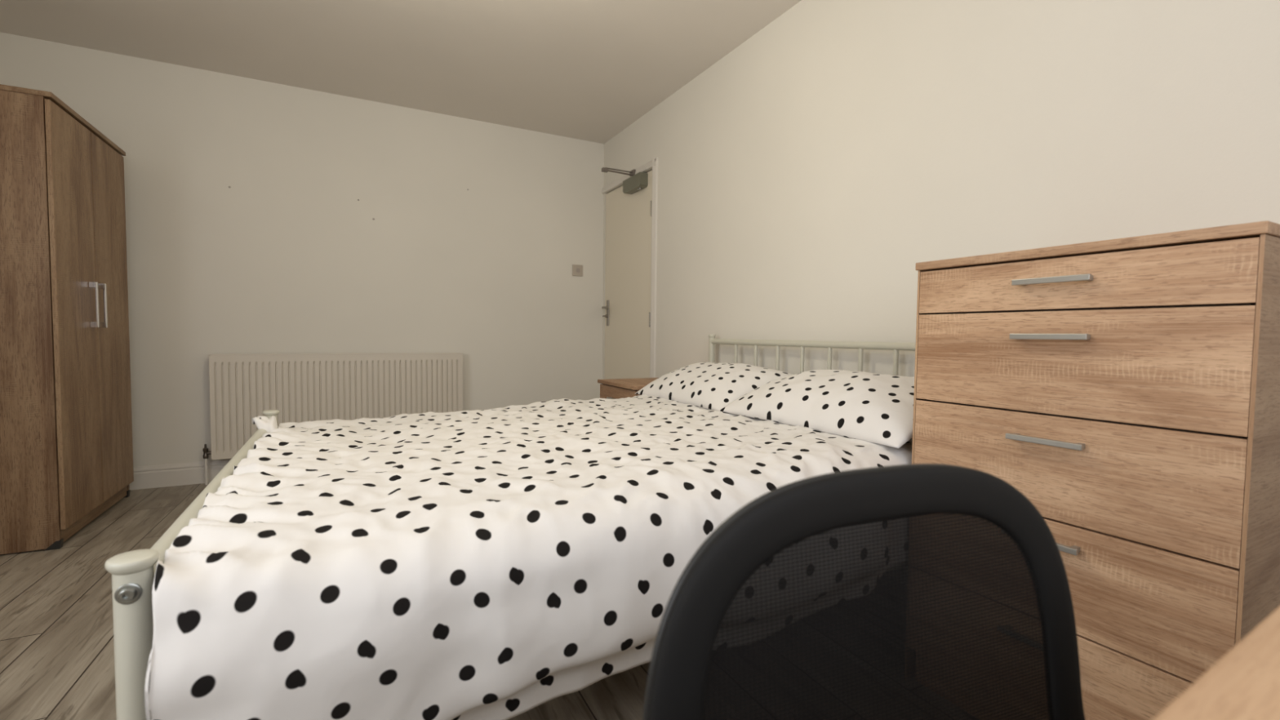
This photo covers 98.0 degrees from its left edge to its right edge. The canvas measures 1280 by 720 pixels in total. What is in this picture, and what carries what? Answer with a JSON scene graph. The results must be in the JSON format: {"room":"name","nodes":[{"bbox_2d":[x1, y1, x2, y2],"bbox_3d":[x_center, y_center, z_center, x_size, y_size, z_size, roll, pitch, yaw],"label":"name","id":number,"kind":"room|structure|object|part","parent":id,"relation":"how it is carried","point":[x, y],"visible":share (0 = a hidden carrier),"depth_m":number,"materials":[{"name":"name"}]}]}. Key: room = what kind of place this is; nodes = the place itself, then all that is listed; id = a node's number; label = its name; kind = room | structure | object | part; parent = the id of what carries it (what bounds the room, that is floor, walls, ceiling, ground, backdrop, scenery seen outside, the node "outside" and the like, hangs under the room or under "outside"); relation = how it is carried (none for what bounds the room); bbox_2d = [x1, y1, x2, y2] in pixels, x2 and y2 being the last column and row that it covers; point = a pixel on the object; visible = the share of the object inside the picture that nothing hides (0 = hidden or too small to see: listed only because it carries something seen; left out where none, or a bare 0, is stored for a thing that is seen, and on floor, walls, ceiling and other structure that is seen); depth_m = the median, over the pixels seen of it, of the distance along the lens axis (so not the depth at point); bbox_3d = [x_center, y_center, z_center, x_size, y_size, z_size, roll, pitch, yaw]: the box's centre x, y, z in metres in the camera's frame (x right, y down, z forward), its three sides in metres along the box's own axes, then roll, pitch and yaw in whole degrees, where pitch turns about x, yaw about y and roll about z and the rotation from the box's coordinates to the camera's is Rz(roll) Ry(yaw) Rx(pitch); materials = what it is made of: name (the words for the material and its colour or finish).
{"room":"bedroom","nodes":[
{"label":"bedroom","id":0,"kind":"room"},
{"bbox_2d":[0,31,604,466],"bbox_3d":[-1.828,-0.483,3.674,3.644,2.390,0.120,-1,3,-28],"label":"wall","id":1,"kind":"structure","parent":0,"point":[262,216],"depth_m":3.50,"materials":[{"name":"paint"}]},
{"bbox_2d":[128,459,230,489],"bbox_3d":[-1.809,0.652,3.665,3.404,0.124,0.016,-1,3,-28],"label":"baseboard","id":2,"kind":"structure","parent":1,"relation":"attached to","point":[187,473],"depth_m":3.20,"materials":[{"name":"white"}]},
{"bbox_2d":[202,352,462,484],"bbox_3d":[-1.870,0.337,3.565,1.498,0.760,0.106,-1,3,-28],"label":"radiator","id":3,"kind":"object","parent":1,"relation":"attached to","point":[302,387],"visible":0.64,"depth_m":3.45,"materials":[{"name":"beige metal"}]},
{"bbox_2d":[223,352,462,354],"bbox_3d":[-1.863,-0.035,3.542,1.400,0.015,0.064,-1,3,-28],"label":"grille","id":4,"kind":"object","parent":3,"relation":"attached to","point":[375,353],"depth_m":3.60,"materials":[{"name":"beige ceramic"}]},
{"bbox_2d":[572,264,582,276],"bbox_3d":[-0.483,-0.693,4.298,0.086,0.086,0.012,-1,3,-28],"label":"switch","id":5,"kind":"object","parent":1,"relation":"attached to","point":[577,270],"visible":1,"depth_m":4.29,"materials":[{"name":"beige plastic"}]},
{"bbox_2d":[0,482,650,719],"bbox_3d":[-0.704,0.871,1.575,3.644,0.100,5.000,-1,3,-28],"label":"floor","id":6,"kind":"structure","parent":0,"point":[57,640],"depth_m":1.66,"materials":[{"name":"grey wood"}]},
{"bbox_2d":[0,84,133,554],"bbox_3d":[-2.776,-0.160,2.478,0.601,1.832,0.840,-1,3,-28],"label":"wardrobe","id":7,"kind":"object","parent":6,"relation":"on","point":[66,448],"visible":1,"depth_m":2.26,"materials":[{"name":"brown wood"}]},
{"bbox_3d":[-2.605,-0.134,2.110,0.544,1.806,0.016,-1,3,-28],"label":"panel","id":8,"kind":"part","parent":7,"relation":"part of","materials":[{"name":"brown wood"}]},
{"bbox_3d":[-2.773,-1.064,2.433,0.570,0.020,0.840,-1,3,-28],"label":"panel","id":9,"kind":"part","parent":7,"relation":"part of","materials":[{"name":"brown wood"}]},
{"bbox_3d":[-2.443,-0.178,2.409,0.016,1.726,0.396,-1,3,-28],"label":"door","id":10,"kind":"part","parent":7,"relation":"part of","materials":[{"name":"brown wood"}]},
{"bbox_3d":[-2.478,-0.251,2.522,0.030,0.207,0.012,-1,3,-28],"label":"handle","id":11,"kind":"part","parent":7,"relation":"part of","materials":[{"name":"silver metal"}]},
{"bbox_3d":[-2.524,-0.255,2.610,0.030,0.207,0.012,-1,3,-28],"label":"handle","id":12,"kind":"part","parent":7,"relation":"part of","materials":[{"name":"silver metal"}]},
{"bbox_3d":[-2.637,-0.197,2.777,0.016,1.726,0.423,-1,3,-28],"label":"door","id":13,"kind":"part","parent":7,"relation":"part of","materials":[{"name":"brown wood"}]},
{"bbox_2d":[104,334,915,719],"bbox_3d":[-0.144,0.361,1.874,2.043,0.905,1.577,-1,3,-28],"label":"frame","id":14,"kind":"object","parent":6,"relation":"on","point":[133,572],"visible":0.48,"depth_m":0.73,"materials":[{"name":"beige metal"}]},
{"bbox_3d":[-0.670,0.563,0.745,0.041,0.592,0.041,-1,3,-28],"label":"footboard post","id":15,"kind":"part","parent":14,"relation":"part of","materials":[{"name":"beige metal"}]},
{"bbox_3d":[-1.021,0.267,1.403,0.036,0.036,1.517,-1,3,-28],"label":"footboard rail","id":16,"kind":"part","parent":14,"relation":"part of","materials":[{"name":"beige metal"}]},
{"bbox_3d":[-1.378,0.494,2.085,0.041,0.592,0.041,-1,3,-28],"label":"footboard post","id":17,"kind":"part","parent":14,"relation":"part of","materials":[{"name":"beige metal"}]},
{"bbox_3d":[0.384,0.320,3.020,0.033,0.893,0.033,-1,3,-28],"label":"headboard post","id":18,"kind":"part","parent":14,"relation":"part of","materials":[{"name":"beige metal"}]},
{"bbox_3d":[0.740,-0.067,2.334,0.029,0.029,1.509,-1,3,-28],"label":"headboard rail","id":19,"kind":"part","parent":14,"relation":"part of","materials":[{"name":"beige metal"}]},
{"bbox_3d":[-0.133,0.375,1.885,1.915,0.194,1.450,-1,3,-28],"label":"mattress","id":20,"kind":"object","parent":14,"relation":"on","visible":0},
{"bbox_2d":[144,394,912,719],"bbox_3d":[-0.200,0.424,1.807,1.885,0.459,1.664,-1,3,-28],"label":"duvet","id":21,"kind":"object","parent":20,"relation":"on","point":[500,563],"visible":0.8,"depth_m":0.94,"materials":[{"name":"fabric"}]},
{"bbox_2d":[634,362,792,410],"bbox_3d":[0.341,0.099,2.579,0.445,0.175,0.740,-1,3,-28],"label":"pillow","id":22,"kind":"object","parent":21,"relation":"on","point":[708,385],"visible":0.88,"depth_m":2.38,"materials":[{"name":"fabric"}]},
{"bbox_2d":[720,369,914,448],"bbox_3d":[0.687,0.127,1.889,0.458,0.174,0.790,-1,3,-28],"label":"pillow","id":23,"kind":"object","parent":21,"relation":"on","point":[872,407],"visible":0.85,"depth_m":1.72,"materials":[{"name":"fabric"}]},
{"bbox_2d":[597,377,657,399],"bbox_3d":[0.061,0.439,3.179,0.496,0.634,0.470,-1,3,-28],"label":"nightstand","id":24,"kind":"object","parent":6,"relation":"on","point":[610,388],"visible":0.12,"depth_m":3.09,"materials":[{"name":"brown wood"}]},
{"bbox_3d":[-0.124,0.238,3.071,0.016,0.176,0.448,-1,3,-28],"label":"drawer","id":25,"kind":"part","parent":24,"relation":"part of","materials":[{"name":"brown wood"}]},
{"bbox_3d":[0.072,0.132,3.169,0.480,0.020,0.470,-1,3,-28],"label":"panel","id":26,"kind":"part","parent":24,"relation":"part of","materials":[{"name":"brown wood"}]},
{"bbox_2d":[642,463,1085,719],"bbox_3d":[0.305,0.499,0.285,0.585,0.783,0.561,0,3,-22],"label":"office chair","id":27,"kind":"object","parent":6,"relation":"on","point":[912,591],"visible":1,"depth_m":0.48,"materials":[{"name":"black plastic"}]},
{"bbox_3d":[0.225,0.286,0.481,0.484,0.353,0.041,0,3,-22],"label":"panel","id":28,"kind":"part","parent":27,"relation":"part of","materials":[{"name":"black fabric"}]},
{"bbox_2d":[911,220,1279,719],"bbox_3d":[1.050,0.308,1.281,0.522,1.090,0.614,-1,3,-28],"label":"dresser","id":29,"kind":"object","parent":6,"relation":"on","point":[1128,388],"visible":0.66,"depth_m":1.03,"materials":[{"name":"brown wood"}]},
{"bbox_3d":[0.923,0.304,1.554,0.493,1.070,0.005,-1,3,-28],"label":"panel","id":30,"kind":"part","parent":29,"relation":"part of","materials":[{"name":"brown wood"}]},
{"bbox_3d":[0.838,0.168,1.151,0.028,0.012,0.142,-1,3,-28],"label":"handle","id":31,"kind":"part","parent":29,"relation":"part of","materials":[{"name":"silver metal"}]},
{"bbox_3d":[0.840,-0.048,1.141,0.028,0.012,0.142,-1,3,-28],"label":"handle","id":32,"kind":"part","parent":29,"relation":"part of","materials":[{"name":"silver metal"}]},
{"bbox_3d":[0.842,-0.163,1.136,0.028,0.012,0.142,-1,3,-28],"label":"handle","id":33,"kind":"part","parent":29,"relation":"part of","materials":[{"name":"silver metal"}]},
{"bbox_3d":[0.836,0.375,1.160,0.028,0.012,0.142,-1,3,-28],"label":"handle","id":34,"kind":"part","parent":29,"relation":"part of","materials":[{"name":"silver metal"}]},
{"bbox_3d":[0.852,0.223,1.172,0.016,0.214,0.593,-1,3,-28],"label":"drawer","id":35,"kind":"part","parent":29,"relation":"part of","materials":[{"name":"brown wood"}]},
{"bbox_3d":[0.855,0.005,1.162,0.016,0.213,0.593,-1,3,-28],"label":"drawer","id":36,"kind":"part","parent":29,"relation":"part of","materials":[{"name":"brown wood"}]},
{"bbox_3d":[0.856,-0.158,1.155,0.016,0.104,0.593,-1,3,-28],"label":"drawer","id":37,"kind":"part","parent":29,"relation":"part of","materials":[{"name":"brown wood"}]},
{"bbox_3d":[1.066,-0.227,1.262,0.500,0.020,0.614,-1,3,-28],"label":"panel","id":38,"kind":"part","parent":29,"relation":"part of","materials":[{"name":"brown wood"}]},
{"bbox_3d":[0.848,0.658,1.192,0.016,0.213,0.593,-1,3,-28],"label":"drawer","id":39,"kind":"part","parent":29,"relation":"part of","materials":[{"name":"brown wood"}]},
{"bbox_3d":[0.850,0.440,1.182,0.016,0.214,0.593,-1,3,-28],"label":"drawer","id":40,"kind":"part","parent":29,"relation":"part of","materials":[{"name":"brown wood"}]},
{"bbox_3d":[1.203,0.332,1.023,0.493,1.070,0.005,-1,3,-28],"label":"panel","id":41,"kind":"part","parent":29,"relation":"part of","materials":[{"name":"brown wood"}]},
{"bbox_2d":[1152,605,1279,719],"bbox_3d":[0.409,0.545,-0.033,1.220,0.722,0.712,-1,3,-31],"label":"desk","id":42,"kind":"object","parent":6,"relation":"on","point":[1244,684],"visible":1,"depth_m":0.29,"materials":[{"name":"brown wood"}]},
{"bbox_2d":[0,0,801,143],"bbox_3d":[-0.677,-1.616,1.461,3.644,0.100,5.000,-1,3,-28],"label":"ceiling","id":43,"kind":"structure","parent":0,"point":[588,70],"depth_m":2.87,"materials":[{"name":"paint"}]},
{"bbox_2d":[602,0,1279,379],"bbox_3d":[0.868,-0.393,2.340,0.120,2.390,4.760,-1,3,-28],"label":"wall","id":44,"kind":"structure","parent":0,"point":[806,175],"depth_m":1.97,"materials":[{"name":"paint"}]},
{"bbox_2d":[601,167,652,379],"bbox_3d":[-0.175,-0.308,4.009,0.395,2.046,0.781,-1,3,-28],"label":"door","id":45,"kind":"structure","parent":44,"relation":"in","point":[628,247],"depth_m":4.00,"materials":[{"name":"beige paint"}]},
{"bbox_3d":[-0.251,-0.366,4.330,0.008,0.200,0.038,-1,3,-28],"label":"handle plate","id":46,"kind":"part","parent":45,"relation":"part of","materials":[{"name":"silver metal"}]},
{"bbox_3d":[-0.139,-1.272,3.779,0.271,0.023,0.033,-1,3,-33],"label":"closer arm","id":47,"kind":"part","parent":45,"relation":"part of","materials":[{"name":"silver metal"}]},
{"bbox_2d":[601,156,657,377],"bbox_3d":[-0.104,-0.312,4.036,0.019,2.052,0.864,-1,3,-28],"label":"trim","id":48,"kind":"structure","parent":44,"relation":"attached to","point":[653,164],"depth_m":3.66,"materials":[{"name":"white paint"}]}
]}

